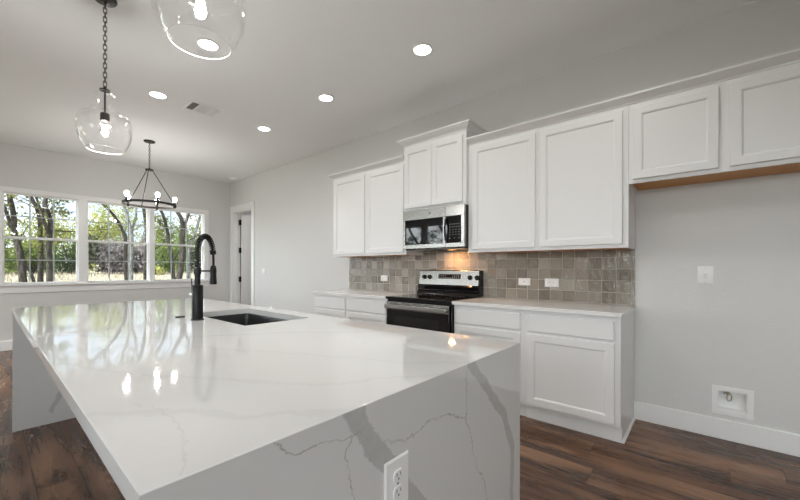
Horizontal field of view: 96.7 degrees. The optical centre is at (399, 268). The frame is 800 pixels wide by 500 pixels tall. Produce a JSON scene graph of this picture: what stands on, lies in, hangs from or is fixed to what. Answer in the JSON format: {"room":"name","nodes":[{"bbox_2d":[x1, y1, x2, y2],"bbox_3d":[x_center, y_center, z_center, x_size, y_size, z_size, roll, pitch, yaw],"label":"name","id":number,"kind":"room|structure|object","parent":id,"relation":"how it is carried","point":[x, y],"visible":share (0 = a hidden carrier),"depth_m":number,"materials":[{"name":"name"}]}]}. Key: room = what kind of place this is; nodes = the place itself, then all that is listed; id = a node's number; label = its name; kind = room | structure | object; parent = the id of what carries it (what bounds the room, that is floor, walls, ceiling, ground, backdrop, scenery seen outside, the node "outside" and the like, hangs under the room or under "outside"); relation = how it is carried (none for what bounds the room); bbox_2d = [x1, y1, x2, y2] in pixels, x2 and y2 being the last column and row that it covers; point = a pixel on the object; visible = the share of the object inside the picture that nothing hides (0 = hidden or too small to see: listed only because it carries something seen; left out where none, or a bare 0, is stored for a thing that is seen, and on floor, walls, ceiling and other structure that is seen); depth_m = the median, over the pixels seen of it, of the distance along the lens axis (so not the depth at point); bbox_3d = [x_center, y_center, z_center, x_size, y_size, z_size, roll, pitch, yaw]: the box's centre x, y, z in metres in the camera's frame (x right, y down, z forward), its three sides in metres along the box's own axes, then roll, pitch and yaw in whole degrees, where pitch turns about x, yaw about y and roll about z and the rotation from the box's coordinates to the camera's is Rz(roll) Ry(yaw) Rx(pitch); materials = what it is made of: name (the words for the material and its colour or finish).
{"room":"kitchen","nodes":[
{"label":"kitchen","id":0,"kind":"room"},
{"bbox_2d":[0,142,250,341],"bbox_3d":[-5.016,-0.320,6.210,0.140,3.048,9.100,0,0,41],"label":"wall","id":1,"kind":"structure","parent":0,"point":[24,167],"depth_m":6.13,"materials":[{"name":"white paint"}]},
{"bbox_2d":[0,340,11,350],"bbox_3d":[-5.761,1.132,5.224,0.015,0.142,6.437,0,0,41],"label":"baseboard","id":2,"kind":"structure","parent":1,"relation":"attached to","point":[4,345],"depth_m":5.21,"materials":[{"name":"white paint"}]},
{"bbox_2d":[2,191,77,283],"bbox_3d":[-5.582,-0.452,5.549,0.080,1.360,0.830,0,0,41],"label":"window","id":3,"kind":"structure","parent":1,"relation":"in","point":[29,238],"depth_m":5.47,"materials":[{"name":"white paint"}]},
{"bbox_2d":[0,186,208,283],"bbox_3d":[-4.907,-0.485,6.237,0.050,1.430,2.913,0,0,41],"label":"trim","id":4,"kind":"structure","parent":1,"relation":"attached to","point":[83,200],"depth_m":5.87,"materials":[{"name":"white paint"}]},
{"bbox_2d":[0,280,209,293],"bbox_3d":[-4.893,0.297,6.228,0.085,0.135,2.970,0,0,41],"label":"trim","id":5,"kind":"structure","parent":1,"relation":"attached to","point":[39,287],"depth_m":5.92,"materials":[{"name":"white paint"}]},
{"bbox_2d":[87,201,148,281],"bbox_3d":[-4.959,-0.450,6.276,0.080,1.360,0.865,0,0,41],"label":"window","id":6,"kind":"structure","parent":1,"relation":"in","point":[108,204],"depth_m":6.32,"materials":[{"name":"white paint"}]},
{"bbox_2d":[154,209,202,280],"bbox_3d":[-4.344,-0.449,6.993,0.080,1.360,0.865,0,0,41],"label":"window","id":7,"kind":"structure","parent":1,"relation":"in","point":[201,214],"depth_m":7.04,"materials":[{"name":"white paint"}]},
{"bbox_2d":[0,0,758,182],"bbox_3d":[-0.422,-1.896,2.208,12.320,0.120,9.200,0,0,41],"label":"ceiling","id":8,"kind":"structure","parent":0,"point":[289,53],"depth_m":3.21,"materials":[{"name":"white paint"}]},
{"bbox_2d":[75,0,132,154],"bbox_3d":[-2.007,-1.323,2.420,0.303,1.031,0.303,0,0,41],"label":"glass pendant","id":9,"kind":"object","parent":8,"relation":"hanging from","point":[104,117],"visible":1,"depth_m":2.42,"materials":[{"name":"clear glass"}]},
{"bbox_2d":[100,112,109,122],"bbox_3d":[-2.007,-1.030,2.420,0.052,0.060,0.052,0,0,41],"label":"socket","id":10,"kind":"object","parent":9,"relation":"attached to","point":[104,117],"depth_m":2.40,"materials":[{"name":"brown metal"}]},
{"bbox_2d":[122,139,176,209],"bbox_3d":[-3.610,-1.370,5.136,0.654,0.942,0.642,0,0,41],"label":"ring chandelier","id":11,"kind":"object","parent":8,"relation":"hanging from","point":[127,199],"visible":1,"depth_m":5.13,"materials":[{"name":"brown metal"}]},
{"bbox_2d":[147,91,167,98],"bbox_3d":[-2.563,-1.836,3.767,0.184,0.007,0.184,0,0,41],"label":"recessed light","id":12,"kind":"object","parent":8,"relation":"in","point":[159,95],"visible":1,"depth_m":3.75,"materials":[{"name":"white paint"}]},
{"bbox_2d":[151,0,246,59],"bbox_3d":[-0.713,-1.321,1.271,0.303,1.031,0.303,0,0,41],"label":"glass pendant","id":13,"kind":"object","parent":8,"relation":"hanging from","point":[245,9],"visible":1,"depth_m":1.28,"materials":[{"name":"clear glass"}]},
{"bbox_2d":[182,100,222,116],"bbox_3d":[-2.269,-1.833,4.095,0.280,0.012,0.340,0,0,41],"label":"ceiling vent","id":14,"kind":"object","parent":8,"relation":"in","point":[194,106],"visible":1,"depth_m":4.08,"materials":[{"name":"white plastic"}]},
{"bbox_2d":[195,38,220,51],"bbox_3d":[-1.576,-1.834,2.921,0.184,0.007,0.184,0,0,41],"label":"recessed light","id":15,"kind":"object","parent":8,"relation":"in","point":[206,44],"visible":1,"depth_m":2.91,"materials":[{"name":"white plastic"}]},
{"bbox_2d":[257,126,270,131],"bbox_3d":[-1.786,-1.835,4.674,0.184,0.007,0.184,0,0,41],"label":"recessed light","id":16,"kind":"object","parent":8,"relation":"in","point":[261,128],"visible":1,"depth_m":4.66,"materials":[{"name":"white plastic"}]},
{"bbox_2d":[317,94,333,101],"bbox_3d":[-0.799,-1.833,3.828,0.184,0.007,0.184,0,0,41],"label":"recessed light","id":17,"kind":"object","parent":8,"relation":"in","point":[322,97],"visible":1,"depth_m":3.82,"materials":[{"name":"white plastic"}]},
{"bbox_2d":[412,43,433,56],"bbox_3d":[0.189,-1.831,2.982,0.184,0.007,0.184,0,0,41],"label":"recessed light","id":18,"kind":"object","parent":8,"relation":"in","point":[420,49],"visible":1,"depth_m":2.97,"materials":[{"name":"white plastic"}]},
{"bbox_2d":[0,350,799,499],"bbox_3d":[-0.407,1.262,2.125,12.380,0.100,9.300,0,0,41],"label":"floor","id":19,"kind":"structure","parent":0,"point":[58,460],"depth_m":2.20,"materials":[{"name":"brown wood"}]},
{"bbox_2d":[12,298,519,499],"bbox_3d":[-1.201,0.754,2.043,3.348,0.914,1.275,0,0,41],"label":"kitchen island","id":20,"kind":"object","parent":19,"relation":"on","point":[306,406],"visible":0.97,"depth_m":1.01,"materials":[{"name":"white stone"}]},
{"bbox_2d":[189,234,216,320],"bbox_3d":[-1.176,0.042,2.156,0.075,0.510,0.251,0,0,2],"label":"kitchen faucet","id":21,"kind":"object","parent":20,"relation":"on","point":[196,292],"visible":1,"depth_m":2.06,"materials":[{"name":"black metal"}]},
{"bbox_2d":[208,313,287,325],"bbox_3d":[-0.973,0.448,2.261,0.820,0.230,0.442,0,0,41],"label":"sink","id":22,"kind":"object","parent":20,"relation":"in","point":[245,319],"visible":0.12,"depth_m":2.58,"materials":[{"name":"grey metal"}]},
{"bbox_2d":[384,450,407,499],"bbox_3d":[-0.006,0.517,0.859,0.009,0.122,0.086,0,0,41],"label":"island outlet","id":23,"kind":"object","parent":20,"relation":"attached to","point":[396,469],"visible":1,"depth_m":0.85,"materials":[{"name":"white plastic"}]},
{"bbox_2d":[393,484,402,498],"bbox_3d":[-0.005,0.536,0.857,0.004,0.027,0.034,0,0,41],"label":"receptacle","id":24,"kind":"object","parent":23,"relation":"attached to","point":[397,488],"depth_m":0.86,"materials":[{"name":"white plastic"}]},
{"bbox_2d":[393,468,402,482],"bbox_3d":[-0.005,0.497,0.857,0.004,0.027,0.034,0,0,41],"label":"receptacle","id":25,"kind":"object","parent":23,"relation":"attached to","point":[397,472],"depth_m":0.85,"materials":[{"name":"white plastic"}]},
{"bbox_2d":[314,294,346,318],"bbox_3d":[-0.695,0.770,4.709,0.647,0.884,0.624,0,0,41],"label":"base cabinet","id":26,"kind":"object","parent":19,"relation":"on","point":[326,305],"visible":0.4,"depth_m":4.45,"materials":[{"name":"white paint"}]},
{"bbox_2d":[347,296,387,323],"bbox_3d":[-0.188,0.771,4.275,0.688,0.884,0.624,0,0,41],"label":"base cabinet","id":27,"kind":"object","parent":19,"relation":"on","point":[358,308],"visible":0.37,"depth_m":4.03,"materials":[{"name":"white paint"}]},
{"bbox_2d":[311,289,415,298],"bbox_3d":[-0.445,0.313,4.482,1.351,0.030,0.644,0,0,41],"label":"countertop","id":28,"kind":"structure","parent":27,"relation":"on","point":[344,292],"depth_m":4.33,"materials":[{"name":"white stone"}]},
{"bbox_2d":[384,270,483,333],"bbox_3d":[0.350,0.615,3.747,0.801,1.198,0.703,0,0,41],"label":"electric range","id":29,"kind":"object","parent":19,"relation":"on","point":[431,308],"visible":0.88,"depth_m":3.70,"materials":[{"name":"black metal"}]},
{"bbox_2d":[387,301,449,332],"bbox_3d":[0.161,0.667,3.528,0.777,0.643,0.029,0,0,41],"label":"oven","id":30,"kind":"object","parent":29,"relation":"in","point":[439,322],"depth_m":3.48,"materials":[{"name":"black glass"}]},
{"bbox_2d":[386,293,480,302],"bbox_3d":[0.348,0.305,3.745,0.801,0.026,0.610,0,0,41],"label":"cooktop","id":31,"kind":"object","parent":29,"relation":"in","point":[418,297],"depth_m":3.66,"materials":[{"name":"black glass"}]},
{"bbox_2d":[454,305,526,416],"bbox_3d":[0.942,0.773,3.306,0.660,0.884,0.624,0,0,41],"label":"base cabinet","id":32,"kind":"object","parent":19,"relation":"on","point":[483,322],"visible":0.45,"depth_m":3.02,"materials":[{"name":"white paint"}]},
{"bbox_2d":[524,310,635,443],"bbox_3d":[1.452,0.773,2.869,0.682,0.884,0.624,0,0,41],"label":"base cabinet","id":33,"kind":"object","parent":19,"relation":"on","point":[579,369],"visible":0.96,"depth_m":2.62,"materials":[{"name":"white paint"}]},
{"bbox_2d":[452,297,635,317],"bbox_3d":[1.194,0.316,3.077,1.341,0.030,0.644,0,0,41],"label":"countertop","id":34,"kind":"structure","parent":33,"relation":"on","point":[608,310],"depth_m":2.90,"materials":[{"name":"white stone"}]},
{"bbox_2d":[230,0,799,434],"bbox_3d":[0.924,-0.309,3.828,11.980,3.048,0.140,0,0,41],"label":"wall","id":35,"kind":"structure","parent":0,"point":[740,330],"depth_m":2.72,"materials":[{"name":"white paint"}]},
{"bbox_2d":[230,201,254,305],"bbox_3d":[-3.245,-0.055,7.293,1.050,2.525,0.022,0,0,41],"label":"trim","id":36,"kind":"structure","parent":35,"relation":"attached to","point":[251,205],"depth_m":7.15,"materials":[{"name":"white paint"}]},
{"bbox_2d":[239,214,250,304],"bbox_3d":[-3.188,0.016,7.917,0.063,2.360,0.778,0,0,41],"label":"door","id":37,"kind":"structure","parent":35,"relation":"in","point":[245,222],"depth_m":7.70,"materials":[{"name":"white paint"}]},
{"bbox_2d":[333,172,382,256],"bbox_3d":[-0.568,-0.688,4.782,0.643,1.054,0.351,0,0,41],"label":"upper cabinet","id":38,"kind":"object","parent":35,"relation":"attached to","point":[349,192],"visible":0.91,"depth_m":4.64,"materials":[{"name":"white paint"}]},
{"bbox_2d":[328,155,403,179],"bbox_3d":[-0.352,-1.246,4.574,1.351,0.060,0.386,0,0,41],"label":"crown molding","id":39,"kind":"structure","parent":38,"relation":"on","point":[399,159],"depth_m":4.38,"materials":[{"name":"white paint"}]},
{"bbox_2d":[366,162,422,256],"bbox_3d":[-0.076,-0.687,4.360,0.652,1.054,0.351,0,0,41],"label":"upper cabinet","id":40,"kind":"object","parent":35,"relation":"attached to","point":[385,185],"visible":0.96,"depth_m":4.22,"materials":[{"name":"white paint"}]},
{"bbox_2d":[404,130,481,211],"bbox_3d":[0.462,-0.996,3.874,0.793,0.723,0.391,0,0,41],"label":"upper cabinet","id":41,"kind":"object","parent":35,"relation":"attached to","point":[436,171],"visible":0.84,"depth_m":3.68,"materials":[{"name":"white paint"}]},
{"bbox_2d":[403,204,468,251],"bbox_3d":[0.444,-0.417,3.845,0.780,0.431,0.434,0,0,41],"label":"microwave","id":42,"kind":"object","parent":41,"relation":"attached to","point":[445,228],"visible":0.96,"depth_m":3.67,"materials":[{"name":"grey metal"}]},
{"bbox_2d":[396,119,488,147],"bbox_3d":[0.449,-1.394,3.858,0.917,0.072,0.432,0,0,41],"label":"crown molding","id":43,"kind":"structure","parent":41,"relation":"attached to","point":[468,125],"depth_m":3.63,"materials":[{"name":"white paint"}]},
{"bbox_2d":[349,249,634,305],"bbox_3d":[0.587,-0.016,4.017,3.473,1.260,0.008,0,0,41],"label":"tile backsplash","id":44,"kind":"structure","parent":35,"relation":"attached to","point":[597,276],"depth_m":3.47,"materials":[{"name":"beige tile"}]},
{"bbox_2d":[381,275,387,280],"bbox_3d":[-0.211,0.125,4.687,0.120,0.078,0.010,0,0,41],"label":"wall outlet","id":45,"kind":"object","parent":44,"relation":"attached to","point":[383,277],"visible":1,"depth_m":4.68,"materials":[{"name":"white plastic"}]},
{"bbox_2d":[518,278,530,285],"bbox_3d":[1.212,0.127,3.469,0.118,0.072,0.010,0,0,41],"label":"wall outlet","id":46,"kind":"object","parent":44,"relation":"attached to","point":[521,281],"visible":1,"depth_m":3.46,"materials":[{"name":"white plastic"}]},
{"bbox_2d":[545,278,558,286],"bbox_3d":[1.407,0.130,3.301,0.124,0.078,0.010,0,0,41],"label":"wall outlet","id":47,"kind":"object","parent":44,"relation":"attached to","point":[549,282],"visible":1,"depth_m":3.30,"materials":[{"name":"white plastic"}]},
{"bbox_2d":[469,128,547,253],"bbox_3d":[1.035,-0.685,3.408,0.678,1.054,0.351,0,0,41],"label":"upper cabinet","id":48,"kind":"object","parent":35,"relation":"attached to","point":[503,171],"visible":0.89,"depth_m":3.25,"materials":[{"name":"white paint"}]},
{"bbox_2d":[538,105,634,251],"bbox_3d":[1.544,-0.684,2.972,0.663,1.054,0.351,0,0,41],"label":"upper cabinet","id":49,"kind":"object","parent":35,"relation":"attached to","point":[586,198],"visible":0.98,"depth_m":2.81,"materials":[{"name":"white paint"}]},
{"bbox_2d":[698,266,712,283],"bbox_3d":[2.235,0.047,2.604,0.088,0.128,0.011,0,0,41],"label":"wall outlet","id":50,"kind":"object","parent":35,"relation":"attached to","point":[705,273],"visible":1,"depth_m":2.60,"materials":[{"name":"white plastic"}]},
{"bbox_2d":[702,273,708,277],"bbox_3d":[2.236,0.051,2.604,0.042,0.042,0.010,0,0,41],"label":"receptacle","id":51,"kind":"object","parent":50,"relation":"attached to","point":[704,275],"depth_m":2.60,"materials":[{"name":"white plastic"}]},
{"bbox_2d":[629,62,799,190],"bbox_3d":[2.196,-0.918,2.413,1.049,0.584,0.351,0,0,41],"label":"upper cabinet","id":52,"kind":"object","parent":35,"relation":"attached to","point":[747,126],"visible":1,"depth_m":2.31,"materials":[{"name":"white paint"}]},
{"bbox_2d":[466,48,799,144],"bbox_3d":[1.568,-1.242,2.712,2.392,0.060,0.056,0,0,41],"label":"crown molding","id":53,"kind":"structure","parent":52,"relation":"on","point":[792,56],"depth_m":2.51,"materials":[{"name":"white paint"}]},
{"bbox_2d":[634,401,799,456],"bbox_3d":[1.290,1.144,3.410,10.876,0.142,0.015,0,0,41],"label":"baseboard","id":54,"kind":"structure","parent":35,"relation":"attached to","point":[788,443],"depth_m":2.54,"materials":[{"name":"white paint"}]},
{"bbox_2d":[712,385,753,420],"bbox_3d":[2.370,0.942,2.540,0.219,0.202,0.086,0,0,41],"label":"water supply box","id":55,"kind":"object","parent":35,"relation":"attached to","point":[740,402],"visible":1,"depth_m":2.54,"materials":[{"name":"white plastic"}]},
{"label":"outside","id":56,"kind":"structure","parent":0,"visible":0},
{"bbox_2d":[4,264,193,281],"bbox_3d":[-12.475,0.333,23.862,110.000,2.275,100.000,0,0,41],"label":"ground","id":57,"kind":"structure","parent":56,"point":[94,270],"depth_m":17.76,"materials":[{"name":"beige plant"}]},
{"bbox_2d":[4,230,28,273],"bbox_3d":[-19.273,-0.614,16.820,2.167,2.916,2.384,0,0,41],"label":"shrub","id":58,"kind":"object","parent":57,"relation":"on","point":[8,268],"visible":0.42,"depth_m":17.14,"materials":[{"name":"green plant"}]},
{"bbox_2d":[6,240,62,273],"bbox_3d":[-19.175,-0.411,18.662,1.381,2.237,2.443,0,0,41],"label":"shrub","id":59,"kind":"object","parent":57,"relation":"on","point":[35,256],"visible":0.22,"depth_m":18.46,"materials":[{"name":"green plant"}]},
{"bbox_2d":[4,194,75,281],"bbox_3d":[-9.809,-1.801,8.523,2.702,6.376,3.205,0,0,10],"label":"oak tree","id":60,"kind":"object","parent":57,"relation":"on","point":[12,222],"visible":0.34,"depth_m":8.85,"materials":[{"name":"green plant"}]},
{"bbox_2d":[4,208,75,268],"bbox_3d":[-24.392,-1.669,24.055,2.997,4.981,4.863,0,0,41],"label":"broadleaf tree","id":61,"kind":"object","parent":57,"relation":"on","point":[61,236],"visible":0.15,"depth_m":24.02,"materials":[{"name":"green plant"}]},
{"bbox_2d":[14,196,75,281],"bbox_3d":[-10.193,-1.963,9.527,2.410,6.621,4.666,0,0,26],"label":"oak tree","id":62,"kind":"object","parent":57,"relation":"on","point":[40,271],"visible":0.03,"depth_m":9.49,"materials":[{"name":"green plant"}]},
{"bbox_2d":[44,234,100,274],"bbox_3d":[-17.420,-0.626,19.014,2.478,2.830,1.440,0,0,-35],"label":"shrub","id":63,"kind":"object","parent":57,"relation":"on","point":[70,266],"visible":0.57,"depth_m":18.82,"materials":[{"name":"green plant"}]},
{"bbox_2d":[17,195,138,281],"bbox_3d":[-9.069,-1.866,8.774,3.818,6.576,3.186,0,0,-5],"label":"oak tree","id":64,"kind":"object","parent":57,"relation":"on","point":[49,229],"visible":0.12,"depth_m":8.95,"materials":[{"name":"green plant"}]},
{"bbox_2d":[64,204,121,270],"bbox_3d":[-21.966,-2.042,25.394,2.987,6.268,3.133,0,0,41],"label":"broadleaf tree","id":65,"kind":"object","parent":57,"relation":"on","point":[94,214],"visible":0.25,"depth_m":25.37,"materials":[{"name":"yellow plant"}]},
{"bbox_2d":[88,236,127,273],"bbox_3d":[-16.434,-0.577,19.994,1.699,2.547,2.031,0,0,7],"label":"thicket","id":66,"kind":"object","parent":57,"relation":"on","point":[103,250],"visible":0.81,"depth_m":19.70,"materials":[{"name":"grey plant"}]},
{"bbox_2d":[96,203,127,279],"bbox_3d":[-9.830,-1.561,9.916,3.601,5.738,2.273,0,0,-19],"label":"oak tree","id":67,"kind":"object","parent":57,"relation":"on","point":[103,205],"visible":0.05,"depth_m":11.21,"materials":[{"name":"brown plant"}]},
{"bbox_2d":[94,205,161,264],"bbox_3d":[-21.051,-1.937,28.082,5.347,6.580,2.466,0,0,-33],"label":"broadleaf tree","id":68,"kind":"object","parent":57,"relation":"on","point":[114,210],"visible":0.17,"depth_m":27.45,"materials":[{"name":"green plant"}]},
{"bbox_2d":[116,239,155,273],"bbox_3d":[-15.919,-0.513,21.382,2.116,2.625,1.772,0,0,-20],"label":"thicket","id":69,"kind":"object","parent":57,"relation":"on","point":[139,253],"visible":0.42,"depth_m":21.13,"materials":[{"name":"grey plant"}]},
{"bbox_2d":[123,206,160,279],"bbox_3d":[-7.972,-1.918,10.654,3.298,6.616,3.064,0,0,41],"label":"oak tree","id":70,"kind":"object","parent":57,"relation":"on","point":[131,227],"visible":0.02,"depth_m":10.59,"materials":[{"name":"olive leaves"},{"name":"dark bark"}]},
{"bbox_2d":[142,266,164,274],"bbox_3d":[-14.006,0.132,20.290,1.076,0.767,1.030,0,0,-26],"label":"shrub","id":71,"kind":"object","parent":57,"relation":"on","point":[158,270],"visible":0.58,"depth_m":20.16,"materials":[{"name":"yellow plant"}]},
{"bbox_2d":[141,210,179,278],"bbox_3d":[-8.378,-1.889,10.659,3.124,6.558,3.772,0,0,9],"label":"oak tree","id":72,"kind":"object","parent":57,"relation":"on","point":[164,219],"visible":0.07,"depth_m":11.38,"materials":[{"name":"green plant"}]},
{"bbox_2d":[142,208,191,279],"bbox_3d":[-9.196,-2.097,11.931,3.384,6.631,2.300,0,0,3],"label":"oak tree","id":73,"kind":"object","parent":57,"relation":"on","point":[143,209],"visible":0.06,"depth_m":12.51,"materials":[{"name":"green plant"}]},
{"bbox_2d":[155,237,191,273],"bbox_3d":[-14.588,-0.538,22.290,1.817,2.742,2.495,0,0,41],"label":"shrub","id":74,"kind":"object","parent":57,"relation":"on","point":[162,253],"visible":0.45,"depth_m":22.13,"materials":[{"name":"green plant"}]},
{"bbox_2d":[155,216,198,269],"bbox_3d":[-18.489,-1.644,29.232,3.406,5.327,4.132,0,0,41],"label":"broadleaf tree","id":75,"kind":"object","parent":57,"relation":"on","point":[176,226],"visible":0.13,"depth_m":29.11,"materials":[{"name":"green plant"}]},
{"bbox_2d":[175,235,200,272],"bbox_3d":[-13.685,-0.727,24.008,2.124,3.135,2.980,0,0,41],"label":"shrub","id":76,"kind":"object","parent":57,"relation":"on","point":[192,256],"visible":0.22,"depth_m":23.49,"materials":[{"name":"green plant"}]},
{"bbox_2d":[176,212,200,278],"bbox_3d":[-7.054,-1.772,11.304,3.269,6.398,4.026,0,0,41],"label":"oak tree","id":77,"kind":"object","parent":57,"relation":"on","point":[179,275],"visible":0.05,"depth_m":11.19,"materials":[{"name":"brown plant"}]},
{"bbox_2d":[185,215,200,278],"bbox_3d":[-7.194,-2.158,13.061,3.352,6.939,2.496,0,0,41],"label":"oak tree","id":78,"kind":"object","parent":57,"relation":"on","point":[193,242],"visible":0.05,"depth_m":12.77,"materials":[{"name":"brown plant"}]},
{"bbox_2d":[189,215,200,250],"bbox_3d":[-16.186,-1.849,31.555,2.820,6.691,4.897,0,0,41],"label":"broadleaf tree","id":79,"kind":"object","parent":57,"relation":"on","point":[198,215],"visible":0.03,"depth_m":30.66,"materials":[{"name":"green plant"}]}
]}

